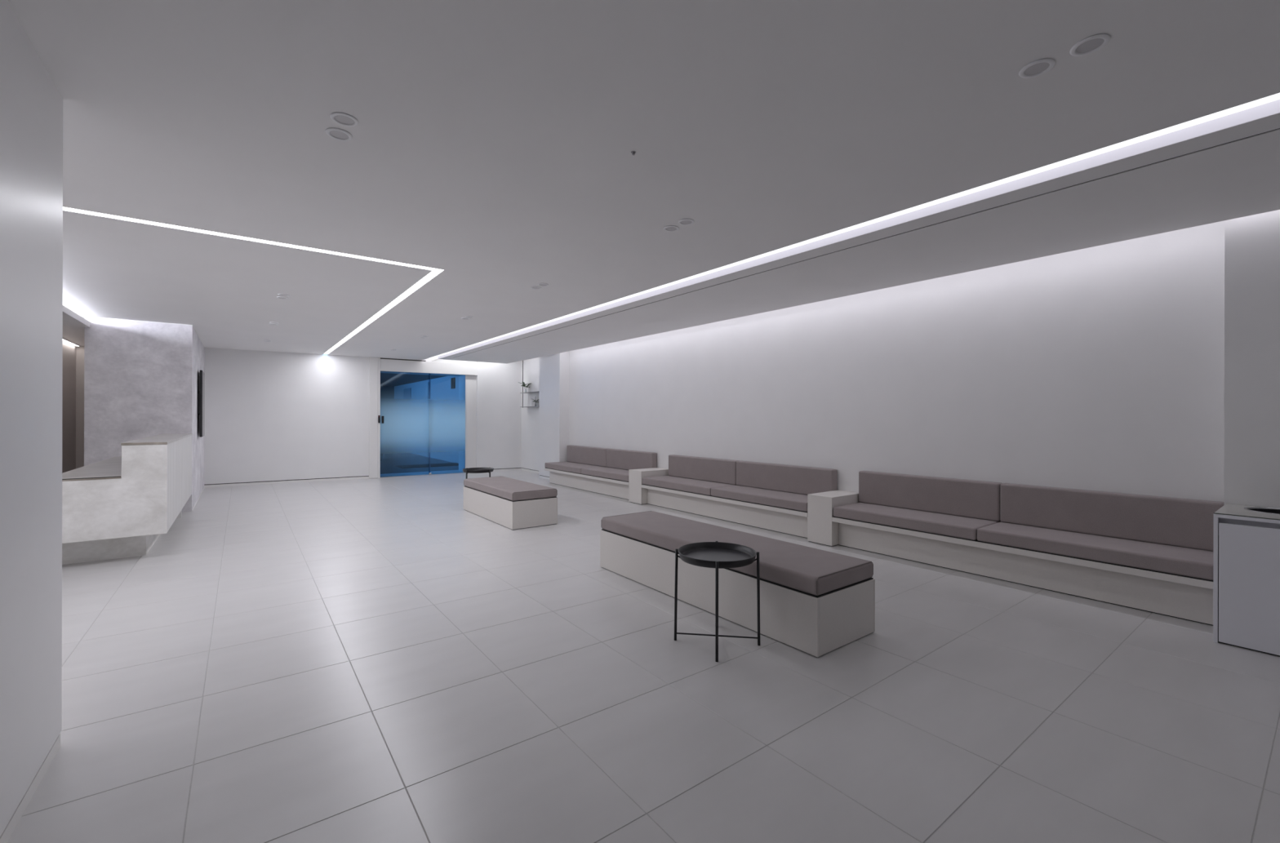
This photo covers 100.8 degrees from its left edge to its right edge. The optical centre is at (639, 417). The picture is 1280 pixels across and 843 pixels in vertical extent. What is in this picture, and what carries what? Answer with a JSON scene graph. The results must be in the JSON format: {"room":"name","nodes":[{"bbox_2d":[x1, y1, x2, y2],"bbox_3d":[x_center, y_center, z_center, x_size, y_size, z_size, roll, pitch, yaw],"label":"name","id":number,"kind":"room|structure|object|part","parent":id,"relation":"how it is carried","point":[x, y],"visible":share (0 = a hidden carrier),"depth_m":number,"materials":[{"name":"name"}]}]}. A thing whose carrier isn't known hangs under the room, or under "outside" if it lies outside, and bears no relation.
{"room":"lobby","nodes":[
{"label":"lobby","id":0,"kind":"room"},
{"bbox_2d":[0,0,62,842],"bbox_3d":[-1.862,-0.129,-1.569,3.736,2.840,6.330,0,0,-37],"label":"wall","id":1,"kind":"structure","parent":0,"point":[31,104],"depth_m":1.75,"materials":[{"name":"paint"}]},
{"bbox_3d":[-1.865,1.267,-1.571,3.734,0.048,6.328,0,0,-37],"label":"baseboard","id":2,"kind":"part","parent":1,"relation":"part of","materials":[{"name":"white"}]},
{"bbox_2d":[62,341,84,473],"bbox_3d":[-8.957,0.003,7.027,2.730,2.544,3.000,0,0,-37],"label":"wall","id":3,"kind":"structure","parent":0,"point":[73,376],"depth_m":8.18,"materials":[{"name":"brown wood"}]},
{"bbox_2d":[62,305,89,346],"bbox_3d":[-7.582,-1.163,5.244,2.780,0.068,7.100,0,0,-37],"label":"ceiling","id":4,"kind":"structure","parent":0,"point":[73,325],"depth_m":6.60,"materials":[{"name":"paint"}]},
{"bbox_2d":[62,338,79,346],"bbox_3d":[-7.669,-1.121,6.774,0.040,0.011,3.850,0,0,-37],"label":"recessed light","id":5,"kind":"object","parent":4,"relation":"in","point":[64,340],"visible":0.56,"depth_m":7.95,"materials":[{"name":"white"}]},
{"bbox_2d":[84,315,204,511],"bbox_3d":[-7.511,0.006,8.238,1.036,2.544,3.304,0,0,-37],"label":"wall","id":6,"kind":"structure","parent":0,"point":[142,378],"depth_m":6.92,"materials":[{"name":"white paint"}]},
{"bbox_2d":[197,369,204,437],"bbox_3d":[-6.886,-0.210,8.309,0.060,1.020,0.640,0,0,-37],"label":"wall display","id":7,"kind":"object","parent":6,"relation":"attached to","point":[201,397],"visible":1,"depth_m":8.07,"materials":[{"name":"black"}]},
{"bbox_2d":[204,347,520,488],"bbox_3d":[-5.480,-0.137,11.592,6.350,2.840,0.600,0,0,-34],"label":"wall","id":8,"kind":"structure","parent":0,"point":[271,417],"depth_m":10.46,"materials":[{"name":"white paint"}]},
{"bbox_3d":[-5.341,1.260,11.381,6.350,0.046,0.088,0,0,-34],"label":"baseboard","id":9,"kind":"part","parent":8,"relation":"part of","materials":[{"name":"white"}]},
{"bbox_2d":[368,357,377,478],"bbox_3d":[-5.627,0.011,11.171,0.163,2.536,0.135,0,0,-34],"label":"panel","id":10,"kind":"object","parent":8,"relation":"attached to","point":[373,362],"visible":1,"depth_m":11.11,"materials":[{"name":"white paint"}]},
{"bbox_2d":[377,357,380,478],"bbox_3d":[-5.542,0.013,11.232,0.043,2.540,0.130,0,0,-34],"label":"post","id":11,"kind":"object","parent":8,"relation":"attached to","point":[379,358],"visible":0.78,"depth_m":11.18,"materials":[{"name":"white paint"}]},
{"bbox_2d":[380,373,465,477],"bbox_3d":[-4.788,0.134,11.754,1.787,2.300,0.080,0,0,-34],"label":"door","id":12,"kind":"structure","parent":8,"relation":"in","point":[399,424],"depth_m":11.74,"materials":[{"name":"blue glass"}]},
{"bbox_3d":[-5.119,0.127,11.563,1.025,2.288,0.010,0,0,-34],"label":"glass pane","id":13,"kind":"part","parent":12,"relation":"part of","materials":[{"name":"blue glass"}]},
{"bbox_3d":[-4.373,0.146,12.022,0.799,2.254,0.010,0,0,-34],"label":"glass pane","id":14,"kind":"part","parent":12,"relation":"part of","materials":[{"name":"blue glass"}]},
{"bbox_2d":[380,358,477,375],"bbox_3d":[-4.663,-1.121,11.809,2.051,0.275,0.066,0,0,-34],"label":"panel","id":15,"kind":"object","parent":8,"relation":"attached to","point":[386,364],"depth_m":11.73,"materials":[{"name":"white paint"}]},
{"bbox_2d":[464,375,476,468],"bbox_3d":[-3.951,0.153,12.351,0.262,2.266,0.037,0,0,-34],"label":"panel","id":16,"kind":"object","parent":8,"relation":"attached to","point":[470,381],"visible":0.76,"depth_m":12.34,"materials":[{"name":"white paint"}]},
{"bbox_2d":[380,386,394,449],"bbox_3d":[-11.346,-0.030,19.745,4.400,2.600,0.200,0,0,-37],"label":"wall","id":17,"kind":"structure","parent":0,"point":[387,393],"depth_m":20.72,"materials":[{"name":"grey paint"}]},
{"bbox_2d":[380,373,446,386],"bbox_3d":[-8.583,-1.269,15.909,4.600,0.110,9.650,0,0,-37],"label":"ceiling","id":18,"kind":"structure","parent":0,"point":[386,379],"depth_m":16.42,"materials":[{"name":"grey paint"}]},
{"bbox_2d":[394,376,458,463],"bbox_3d":[-6.722,-0.020,17.091,0.200,2.600,9.600,0,0,-37],"label":"wall","id":19,"kind":"structure","parent":0,"point":[442,393],"depth_m":16.41,"materials":[{"name":"grey paint"}]},
{"bbox_2d":[403,387,411,453],"bbox_3d":[-8.419,0.116,19.131,0.059,2.320,1.000,0,0,-37],"label":"door","id":20,"kind":"structure","parent":19,"relation":"in","point":[406,392],"depth_m":19.04,"materials":[{"name":"grey paint"}]},
{"bbox_2d":[426,382,429,457],"bbox_3d":[-6.788,0.080,16.961,0.058,2.400,0.170,0,0,-37],"label":"trim","id":21,"kind":"structure","parent":19,"relation":"attached to","point":[427,383],"depth_m":16.90,"materials":[{"name":"blue glass"}]},
{"bbox_2d":[450,377,455,388],"bbox_3d":[-5.295,-0.967,15.004,0.029,0.300,0.290,0,0,-37],"label":"sign","id":22,"kind":"object","parent":19,"relation":"attached to","point":[452,380],"visible":1,"depth_m":14.96,"materials":[{"name":"black"}]},
{"bbox_2d":[520,357,539,473],"bbox_3d":[-2.201,-0.130,12.627,0.740,2.840,2.170,0,0,-37],"label":"wall niche","id":23,"kind":"object","parent":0,"point":[529,415],"visible":0.14,"depth_m":12.54,"materials":[{"name":"white paint"}]},
{"bbox_2d":[520,360,539,408],"bbox_3d":[-2.409,-0.886,12.126,0.195,1.321,1.180,0,0,-37],"label":"wall shelf","id":24,"kind":"object","parent":23,"relation":"attached to","point":[522,393],"visible":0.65,"depth_m":12.46,"materials":[{"name":"grey metal"}]},
{"bbox_3d":[-2.771,-0.887,12.529,0.015,1.321,0.016,0,0,-37],"label":"rod","id":25,"kind":"part","parent":24,"relation":"part of","materials":[{"name":"black"}]},
{"bbox_2d":[520,382,530,392],"bbox_3d":[-2.705,-0.704,12.497,0.371,0.240,0.343,0,0,-37],"label":"shelf plant","id":26,"kind":"object","parent":24,"relation":"on","point":[523,383],"visible":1,"depth_m":12.46,"materials":[{"name":"green plant"}]},
{"bbox_3d":[-2.203,1.266,12.628,0.738,0.048,2.170,0,0,-37],"label":"baseboard","id":27,"kind":"part","parent":23,"relation":"part of","materials":[{"name":"white"}]},
{"bbox_2d":[538,351,569,479],"bbox_3d":[-1.433,-0.129,11.290,1.120,2.840,0.910,0,0,-37],"label":"wall column","id":28,"kind":"structure","parent":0,"point":[553,404],"depth_m":10.79,"materials":[{"name":"white paint"}]},
{"bbox_3d":[-1.435,1.268,11.291,1.118,0.048,0.905,0,0,-37],"label":"baseboard","id":29,"kind":"part","parent":28,"relation":"part of","materials":[{"name":"white"}]},
{"bbox_2d":[7,449,1279,842],"bbox_3d":[-5.515,1.341,8.910,10.500,0.124,27.467,0,0,-37],"label":"floor","id":30,"kind":"structure","parent":0,"point":[382,660],"depth_m":2.41,"materials":[{"name":"tile"}]},
{"bbox_2d":[62,433,192,564],"bbox_3d":[-6.072,0.749,5.346,2.204,1.064,3.048,0,0,-37],"label":"reception desk","id":31,"kind":"object","parent":30,"relation":"on","point":[113,508],"visible":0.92,"depth_m":4.70,"materials":[{"name":"concrete"}]},
{"bbox_3d":[-5.172,0.646,4.147,2.200,0.805,0.045,0,0,-37],"label":"panel","id":32,"kind":"part","parent":31,"relation":"part of","materials":[{"name":"stone"}]},
{"bbox_2d":[120,433,192,445],"bbox_3d":[-5.312,0.231,5.918,0.304,0.024,3.045,0,0,-37],"label":"countertop","id":33,"kind":"structure","parent":31,"relation":"on","point":[169,438],"depth_m":5.47,"materials":[{"name":"grey stone"}]},
{"bbox_3d":[-5.949,1.164,6.699,0.228,0.234,0.045,0,0,-37],"label":"support panel","id":34,"kind":"part","parent":31,"relation":"part of","materials":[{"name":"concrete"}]},
{"bbox_3d":[-5.327,0.645,5.937,0.294,0.805,2.999,0,0,-37],"label":"panel","id":35,"kind":"part","parent":31,"relation":"part of","materials":[{"name":"stone"}]},
{"bbox_2d":[395,462,458,468],"bbox_3d":[-5.555,1.273,14.030,1.590,0.010,0.800,0,0,-37],"label":"entrance mat","id":36,"kind":"object","parent":30,"relation":"on","point":[447,464],"visible":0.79,"depth_m":13.93,"materials":[{"name":"black"}]},
{"bbox_2d":[462,467,493,479],"bbox_3d":[-2.392,1.024,7.837,0.448,0.530,0.448,0,0,-17],"label":"tray table","id":37,"kind":"object","parent":30,"relation":"on","point":[470,470],"visible":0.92,"depth_m":7.72,"materials":[{"name":"black metal"}]},
{"bbox_2d":[462,467,493,473],"bbox_3d":[-2.392,0.784,7.837,0.448,0.044,0.448,0,0,-37],"label":"tray","id":38,"kind":"object","parent":37,"relation":"on","point":[470,470],"depth_m":7.73,"materials":[{"name":"black metal"}]},
{"bbox_2d":[463,486,557,529],"bbox_3d":[-1.732,1.127,6.907,0.582,0.328,1.680,0,0,-37],"label":"bench","id":39,"kind":"object","parent":30,"relation":"on","point":[527,513],"visible":0.89,"depth_m":6.32,"materials":[{"name":"beige laminate"}]},
{"bbox_3d":[-1.958,1.126,6.738,0.018,0.316,1.680,0,0,-37],"label":"panel","id":40,"kind":"part","parent":39,"relation":"part of","materials":[{"name":"beige laminate"}]},
{"bbox_2d":[463,476,557,501],"bbox_3d":[-1.732,0.912,6.907,0.574,0.102,1.672,0,0,-37],"label":"seat cushion","id":41,"kind":"object","parent":39,"relation":"on","point":[513,490],"visible":1,"depth_m":6.53,"materials":[{"name":"beige fabric"}]},
{"bbox_3d":[-1.233,1.128,6.243,0.545,0.316,0.018,0,0,-37],"label":"panel","id":42,"kind":"part","parent":39,"relation":"part of","materials":[{"name":"beige laminate"}]},
{"bbox_3d":[-1.507,1.127,7.077,0.018,0.316,1.680,0,0,-37],"label":"panel","id":43,"kind":"part","parent":39,"relation":"part of","materials":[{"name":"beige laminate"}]},
{"bbox_2d":[544,467,628,499],"bbox_3d":[-0.796,1.141,9.397,0.567,0.303,2.823,0,0,-37],"label":"bench","id":44,"kind":"object","parent":30,"relation":"on","point":[607,486],"visible":0.45,"depth_m":9.15,"materials":[{"name":"beige laminate"}]},
{"bbox_2d":[544,462,600,474],"bbox_3d":[-1.229,0.938,9.971,0.555,0.102,1.388,0,0,-37],"label":"seat cushion","id":45,"kind":"object","parent":44,"relation":"on","point":[571,467],"visible":0.69,"depth_m":9.79,"materials":[{"name":"beige fabric"}]},
{"bbox_2d":[566,444,608,466],"bbox_3d":[-0.993,0.722,10.035,0.107,0.330,1.428,0,0,-37],"label":"cushion","id":46,"kind":"object","parent":45,"relation":"on","point":[597,456],"visible":0.8,"depth_m":9.94,"materials":[{"name":"beige fabric"}]},
{"bbox_2d":[581,466,628,481],"bbox_3d":[-0.379,0.940,8.841,0.555,0.102,1.430,0,0,-37],"label":"seat cushion","id":47,"kind":"object","parent":44,"relation":"on","point":[602,472],"visible":0.67,"depth_m":8.73,"materials":[{"name":"beige fabric"}]},
{"bbox_2d":[606,448,657,470],"bbox_3d":[-0.165,0.724,8.932,0.107,0.330,1.322,0,0,-37],"label":"cushion","id":48,"kind":"object","parent":47,"relation":"on","point":[625,460],"visible":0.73,"depth_m":8.84,"materials":[{"name":"beige fabric"}]},
{"bbox_2d":[628,467,668,504],"bbox_3d":[0.150,1.048,8.141,0.565,0.494,0.316,0,0,-37],"label":"block","id":49,"kind":"object","parent":30,"relation":"on","point":[637,495],"visible":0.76,"depth_m":7.97,"materials":[{"name":"beige laminate"}]},
{"bbox_3d":[-0.069,1.053,7.976,0.018,0.469,0.316,0,0,-37],"label":"panel","id":50,"kind":"part","parent":49,"relation":"part of","materials":[{"name":"beige laminate"}]},
{"bbox_3d":[0.150,0.810,8.141,0.565,0.018,0.316,0,0,-37],"label":"panel","id":51,"kind":"part","parent":49,"relation":"part of","materials":[{"name":"beige laminate"}]},
{"bbox_3d":[0.247,1.054,8.027,0.547,0.469,0.018,0,0,-37],"label":"panel","id":52,"kind":"part","parent":49,"relation":"part of","materials":[{"name":"beige laminate"}]},
{"bbox_2d":[674,541,759,662],"bbox_3d":[0.442,1.031,3.047,0.448,0.530,0.448,0,0,-37],"label":"tray table","id":53,"kind":"object","parent":30,"relation":"on","point":[716,554],"visible":1,"depth_m":3.05,"materials":[{"name":"black metal"}]},
{"bbox_3d":[0.209,1.030,3.079,0.022,0.530,0.015,0,0,8],"label":"leg","id":54,"kind":"part","parent":53,"relation":"part of","materials":[{"name":"black metal"}]},
{"bbox_3d":[0.409,1.031,2.814,0.015,0.530,0.022,0,0,8],"label":"leg","id":55,"kind":"part","parent":53,"relation":"part of","materials":[{"name":"black metal"}]},
{"bbox_3d":[0.475,1.031,3.279,0.015,0.530,0.022,0,0,8],"label":"leg","id":56,"kind":"part","parent":53,"relation":"part of","materials":[{"name":"black metal"}]},
{"bbox_2d":[677,542,756,568],"bbox_3d":[0.442,0.790,3.047,0.448,0.044,0.448,0,0,-37],"label":"tray","id":57,"kind":"object","parent":53,"relation":"on","point":[717,555],"depth_m":3.09,"materials":[{"name":"black metal"}]},
{"bbox_3d":[0.674,1.031,3.014,0.022,0.530,0.015,0,0,8],"label":"leg","id":58,"kind":"part","parent":53,"relation":"part of","materials":[{"name":"black metal"}]},
{"bbox_2d":[641,484,807,538],"bbox_3d":[1.110,1.145,6.862,0.567,0.303,2.878,0,0,-37],"label":"bench","id":59,"kind":"object","parent":30,"relation":"on","point":[785,521],"visible":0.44,"depth_m":6.48,"materials":[{"name":"beige laminate"}]},
{"bbox_2d":[642,475,737,495],"bbox_3d":[0.678,0.942,7.436,0.555,0.102,1.435,0,0,-37],"label":"seat cushion","id":60,"kind":"object","parent":59,"relation":"on","point":[693,486],"visible":0.73,"depth_m":7.23,"materials":[{"name":"beige fabric"}]},
{"bbox_2d":[668,454,739,484],"bbox_3d":[0.882,0.731,7.541,0.107,0.320,1.378,0,0,-37],"label":"cushion","id":61,"kind":"object","parent":60,"relation":"on","point":[708,469],"visible":0.8,"depth_m":7.43,"materials":[{"name":"beige fabric"}]},
{"bbox_2d":[711,485,807,511],"bbox_3d":[1.542,0.944,6.286,0.555,0.102,1.435,0,0,-37],"label":"seat cushion","id":62,"kind":"object","parent":59,"relation":"on","point":[798,502],"visible":0.71,"depth_m":6.14,"materials":[{"name":"beige fabric"}]},
{"bbox_2d":[736,461,836,494],"bbox_3d":[1.726,0.733,6.419,0.107,0.320,1.423,0,0,-37],"label":"cushion","id":63,"kind":"object","parent":62,"relation":"on","point":[802,480],"visible":0.8,"depth_m":6.31,"materials":[{"name":"beige fabric"}]},
{"bbox_2d":[600,528,875,657],"bbox_3d":[0.537,1.132,3.884,0.580,0.328,2.160,0,0,-37],"label":"bench","id":64,"kind":"object","parent":30,"relation":"on","point":[816,626],"visible":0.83,"depth_m":3.19,"materials":[{"name":"beige laminate"}]},
{"bbox_3d":[0.537,1.293,3.884,0.560,0.006,2.140,0,0,-37],"label":"foot frame","id":65,"kind":"part","parent":64,"relation":"part of","materials":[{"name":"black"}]},
{"bbox_2d":[600,511,873,595],"bbox_3d":[0.538,0.917,3.884,0.572,0.102,2.152,0,0,-37],"label":"seat cushion","id":66,"kind":"object","parent":64,"relation":"on","point":[811,571],"visible":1,"depth_m":3.45,"materials":[{"name":"beige fabric"}]},
{"bbox_3d":[1.181,1.133,3.028,0.543,0.316,0.018,0,0,-37],"label":"panel","id":67,"kind":"part","parent":64,"relation":"part of","materials":[{"name":"beige laminate"}]},
{"bbox_3d":[0.762,1.132,4.053,0.018,0.316,2.160,0,0,-37],"label":"panel","id":68,"kind":"part","parent":64,"relation":"part of","materials":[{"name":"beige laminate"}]},
{"bbox_2d":[807,489,859,546],"bbox_3d":[2.064,1.052,5.595,0.565,0.494,0.286,0,0,-37],"label":"block","id":69,"kind":"object","parent":30,"relation":"on","point":[821,530],"visible":0.77,"depth_m":5.43,"materials":[{"name":"beige laminate"}]},
{"bbox_3d":[1.845,1.057,5.431,0.018,0.469,0.286,0,0,-37],"label":"panel","id":70,"kind":"part","parent":69,"relation":"part of","materials":[{"name":"beige laminate"}]},
{"bbox_3d":[2.064,0.814,5.595,0.565,0.018,0.286,0,0,-37],"label":"panel","id":71,"kind":"part","parent":69,"relation":"part of","materials":[{"name":"beige laminate"}]},
{"bbox_3d":[2.152,1.058,5.494,0.547,0.469,0.018,0,0,-37],"label":"panel","id":72,"kind":"part","parent":69,"relation":"part of","materials":[{"name":"beige laminate"}]},
{"bbox_2d":[831,516,1213,626],"bbox_3d":[2.936,1.150,4.434,0.567,0.303,2.613,0,0,-37],"label":"bench","id":73,"kind":"object","parent":30,"relation":"on","point":[1171,595],"visible":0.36,"depth_m":3.97,"materials":[{"name":"beige laminate"}]},
{"bbox_2d":[833,502,1000,540],"bbox_3d":[2.541,0.946,4.958,0.555,0.102,1.295,0,0,-37],"label":"seat cushion","id":74,"kind":"object","parent":73,"relation":"on","point":[958,526],"visible":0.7,"depth_m":4.76,"materials":[{"name":"beige fabric"}]},
{"bbox_2d":[858,471,1002,521],"bbox_3d":[2.727,0.731,5.088,0.107,0.330,1.298,0,0,-37],"label":"cushion","id":75,"kind":"object","parent":74,"relation":"on","point":[979,500],"visible":0.84,"depth_m":4.97,"materials":[{"name":"beige fabric"}]},
{"bbox_2d":[977,521,1213,580],"bbox_3d":[3.326,0.948,3.914,0.555,0.102,1.310,0,0,-37],"label":"seat cushion","id":76,"kind":"object","parent":73,"relation":"on","point":[1181,561],"visible":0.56,"depth_m":3.72,"materials":[{"name":"beige fabric"}]},
{"bbox_2d":[1000,483,1224,551],"bbox_3d":[3.510,0.732,4.047,0.107,0.330,1.298,0,0,-37],"label":"cushion","id":77,"kind":"object","parent":76,"relation":"on","point":[1167,521],"visible":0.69,"depth_m":3.94,"materials":[{"name":"beige fabric"}]},
{"bbox_2d":[1213,503,1279,656],"bbox_3d":[3.811,0.927,2.874,0.550,0.752,0.900,0,0,-37],"label":"base cabinet","id":78,"kind":"object","parent":30,"relation":"on","point":[1246,538],"visible":1,"depth_m":2.97,"materials":[{"name":"cool white laminate"},{"name":"black metal"}]},
{"bbox_3d":[3.546,0.941,3.226,0.550,0.724,0.018,0,0,-37],"label":"panel","id":79,"kind":"part","parent":78,"relation":"part of","materials":[{"name":"white laminate"}]},
{"bbox_3d":[3.812,0.569,2.874,0.550,0.020,0.900,0,0,-37],"label":"panel","id":80,"kind":"part","parent":78,"relation":"part of","materials":[{"name":"white laminate"}]},
{"bbox_3d":[3.813,0.554,2.875,0.548,0.002,0.896,0,0,-37],"label":"glass","id":81,"kind":"part","parent":78,"relation":"part of","materials":[{"name":"grey"}]},
{"bbox_2d":[8,0,1279,359],"bbox_3d":[-3.241,-1.301,3.378,7.475,0.090,15.900,0,0,-37],"label":"ceiling","id":82,"kind":"structure","parent":0,"point":[491,144],"depth_m":2.27,"materials":[{"name":"paint"}]},
{"bbox_2d":[62,207,442,354],"bbox_3d":[-6.145,-1.279,5.866,5.520,0.027,7.566,0,0,-37],"label":"recessed light","id":83,"kind":"object","parent":82,"relation":"in","point":[435,272],"visible":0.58,"depth_m":4.18,"materials":[{"name":"white plastic"}]},
{"bbox_2d":[62,207,442,270],"bbox_3d":[-3.893,-1.274,2.871,5.520,0.027,0.072,0,0,-37],"label":"diffuser","id":84,"kind":"object","parent":83,"relation":"attached to","point":[64,208],"depth_m":3.68,"materials":[{"name":"white plastic"}]},
{"bbox_2d":[324,270,442,354],"bbox_3d":[-3.967,-1.274,7.504,0.070,0.027,7.566,0,0,-37],"label":"diffuser","id":85,"kind":"object","parent":83,"relation":"attached to","point":[433,273],"depth_m":5.88,"materials":[{"name":"white plastic"}]},
{"bbox_2d":[276,296,288,298],"bbox_3d":[-3.743,-1.254,5.549,0.104,0.009,0.104,0,0,-37],"label":"recessed light","id":86,"kind":"object","parent":82,"relation":"in","point":[279,297],"visible":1,"depth_m":5.54,"materials":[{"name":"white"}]},
{"bbox_2d":[277,293,289,296],"bbox_3d":[-3.654,-1.254,5.431,0.104,0.009,0.104,0,0,-37],"label":"recessed light","id":87,"kind":"object","parent":82,"relation":"in","point":[281,295],"visible":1,"depth_m":5.43,"materials":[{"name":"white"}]},
{"bbox_2d":[325,128,352,141],"bbox_3d":[-1.328,-1.249,2.339,0.104,0.009,0.104,0,0,-37],"label":"recessed light","id":88,"kind":"object","parent":82,"relation":"in","point":[338,134],"visible":1,"depth_m":2.34,"materials":[{"name":"white"}]},
{"bbox_2d":[329,111,358,126],"bbox_3d":[-1.240,-1.249,2.221,0.104,0.009,0.104,0,0,-37],"label":"recessed light","id":89,"kind":"object","parent":82,"relation":"in","point":[342,118],"visible":1,"depth_m":2.22,"materials":[{"name":"white"}]},
{"bbox_2d":[530,286,541,288],"bbox_3d":[-1.001,-1.248,5.098,0.104,0.009,0.104,0,0,-37],"label":"recessed light","id":90,"kind":"object","parent":82,"relation":"in","point":[531,287],"visible":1,"depth_m":5.10,"materials":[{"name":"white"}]},
{"bbox_2d":[537,283,548,286],"bbox_3d":[-0.912,-1.248,4.980,0.104,0.009,0.104,0,0,-37],"label":"recessed light","id":91,"kind":"object","parent":82,"relation":"in","point":[538,284],"visible":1,"depth_m":4.97,"materials":[{"name":"white"}]},
{"bbox_2d":[663,225,679,231],"bbox_3d":[0.206,-1.246,3.493,0.104,0.009,0.104,0,0,-37],"label":"recessed light","id":92,"kind":"object","parent":82,"relation":"in","point":[670,228],"visible":1,"depth_m":3.49,"materials":[{"name":"white"}]},
{"bbox_2d":[678,218,694,225],"bbox_3d":[0.295,-1.246,3.375,0.104,0.009,0.104,0,0,-37],"label":"recessed light","id":93,"kind":"object","parent":82,"relation":"in","point":[684,221],"visible":1,"depth_m":3.37,"materials":[{"name":"white"}]},
{"bbox_2d":[429,93,1279,359],"bbox_3d":[-0.089,-1.293,5.580,0.210,0.086,15.610,0,0,-37],"label":"light","id":94,"kind":"object","parent":82,"relation":"attached to","point":[1262,109],"visible":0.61,"depth_m":3.00,"materials":[{"name":"white plastic"}]},
{"bbox_2d":[1018,58,1055,78],"bbox_3d":[1.414,-1.243,1.887,0.104,0.009,0.104,0,0,-37],"label":"recessed light","id":95,"kind":"object","parent":82,"relation":"in","point":[1039,67],"visible":1,"depth_m":1.89,"materials":[{"name":"white"}]},
{"bbox_2d":[1069,33,1110,56],"bbox_3d":[1.502,-1.243,1.770,0.104,0.009,0.104,0,0,-37],"label":"recessed light","id":96,"kind":"object","parent":82,"relation":"in","point":[1089,45],"visible":1,"depth_m":1.76,"materials":[{"name":"white"}]},
{"bbox_2d":[439,99,1279,364],"bbox_3d":[0.791,-1.292,5.886,1.565,0.090,15.060,0,0,-37],"label":"ceiling","id":97,"kind":"structure","parent":0,"point":[1233,172],"depth_m":3.60,"materials":[{"name":"paint"}]},
{"bbox_2d":[568,220,1224,502],"bbox_3d":[1.621,-0.122,7.412,0.900,2.840,8.980,0,0,-37],"label":"wall","id":98,"kind":"structure","parent":0,"point":[1099,368],"depth_m":4.83,"materials":[{"name":"white paint"}]},
{"bbox_2d":[1224,209,1279,508],"bbox_3d":[5.352,-0.114,2.251,1.140,2.840,3.765,0,0,-37],"label":"wall pillar","id":99,"kind":"structure","parent":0,"point":[1251,242],"depth_m":3.32,"materials":[{"name":"white paint"}]}
]}

